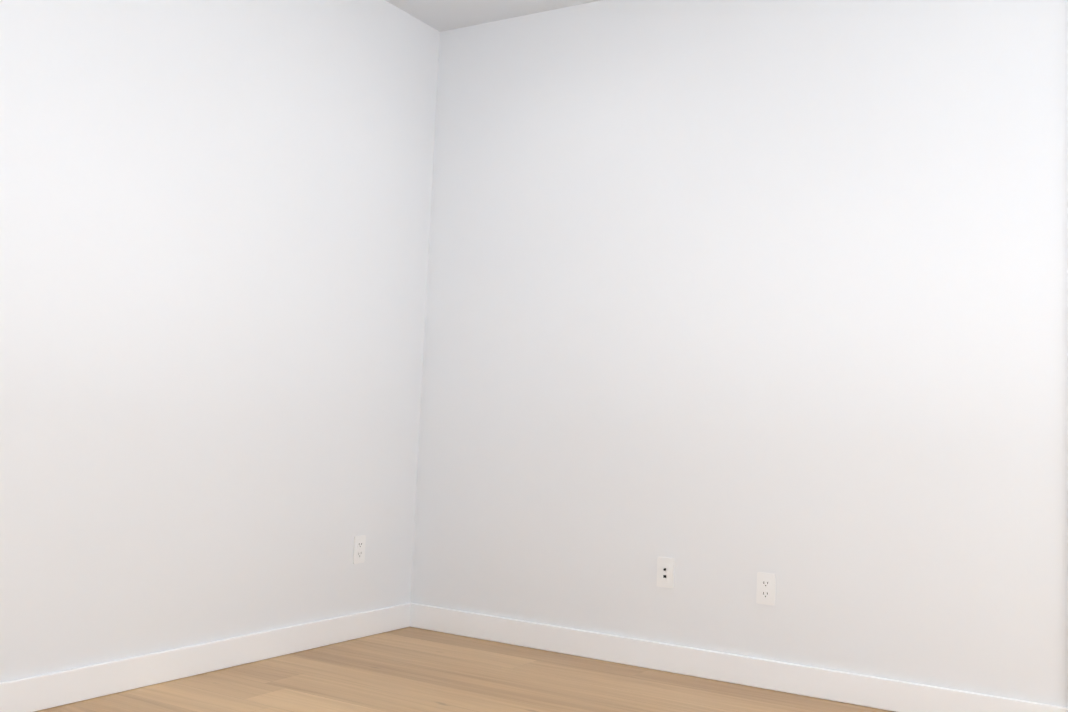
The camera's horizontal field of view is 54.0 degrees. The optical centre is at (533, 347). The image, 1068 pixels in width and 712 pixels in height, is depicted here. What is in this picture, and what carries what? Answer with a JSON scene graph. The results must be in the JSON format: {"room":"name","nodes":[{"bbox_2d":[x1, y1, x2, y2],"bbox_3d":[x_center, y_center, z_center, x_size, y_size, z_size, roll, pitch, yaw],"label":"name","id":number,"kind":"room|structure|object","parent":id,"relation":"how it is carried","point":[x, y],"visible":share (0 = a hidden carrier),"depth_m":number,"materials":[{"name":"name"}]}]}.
{"room":"empty room","nodes":[
{"label":"empty room","id":0,"kind":"room"},
{"bbox_2d":[0,0,439,682],"bbox_3d":[-1.675,-0.300,2.985,0.100,2.740,4.350,0,-5,31],"label":"wall","id":1,"kind":"structure","parent":0,"point":[214,234],"depth_m":3.72,"materials":[{"name":"white paint"}]},
{"bbox_2d":[0,603,411,711],"bbox_3d":[-1.656,1.016,2.900,0.018,0.105,4.250,0,-5,31],"label":"baseboard","id":2,"kind":"structure","parent":1,"relation":"attached to","point":[48,690],"depth_m":3.63,"materials":[{"name":"white paint"}]},
{"bbox_2d":[353,535,365,563],"bbox_3d":[-0.735,0.850,4.414,0.007,0.115,0.070,0,-5,31],"label":"electrical outlet","id":3,"kind":"object","parent":1,"relation":"attached to","point":[359,549],"visible":1,"depth_m":4.41,"materials":[{"name":"white plastic"}]},
{"bbox_2d":[35,627,893,711],"bbox_3d":[0.048,1.115,1.822,4.250,0.100,4.410,0,-5,31],"label":"floor","id":4,"kind":"structure","parent":0,"point":[409,669],"depth_m":3.68,"materials":[{"name":"brown wood"}]},
{"bbox_2d":[385,0,599,31],"bbox_3d":[0.173,-1.714,2.031,4.250,0.100,4.410,0,-5,31],"label":"ceiling","id":5,"kind":"structure","parent":0,"point":[442,15],"depth_m":4.62,"materials":[{"name":"white paint"}]},
{"bbox_2d":[410,0,1067,707],"bbox_3d":[1.493,-0.111,3.656,4.800,2.740,0.120,0,-5,31],"label":"wall","id":6,"kind":"structure","parent":0,"point":[726,300],"depth_m":3.97,"materials":[{"name":"white paint"}]},
{"bbox_2d":[657,557,673,587],"bbox_3d":[0.510,0.876,4.080,0.070,0.115,0.012,0,-5,31],"label":"electrical outlet","id":7,"kind":"object","parent":6,"relation":"attached to","point":[665,572],"visible":1,"depth_m":4.08,"materials":[{"name":"white plastic"}]},
{"bbox_2d":[412,603,1067,711],"bbox_3d":[0.584,1.197,4.002,2.625,0.105,0.014,0,-5,31],"label":"baseboard","id":8,"kind":"structure","parent":6,"relation":"attached to","point":[833,685],"depth_m":3.92,"materials":[{"name":"white paint"}]},
{"bbox_2d":[756,572,775,605],"bbox_3d":[0.857,0.891,3.870,0.070,0.115,0.007,0,-5,31],"label":"electrical outlet","id":9,"kind":"object","parent":6,"relation":"attached to","point":[765,591],"visible":1,"depth_m":3.87,"materials":[{"name":"white plastic"}]}
]}

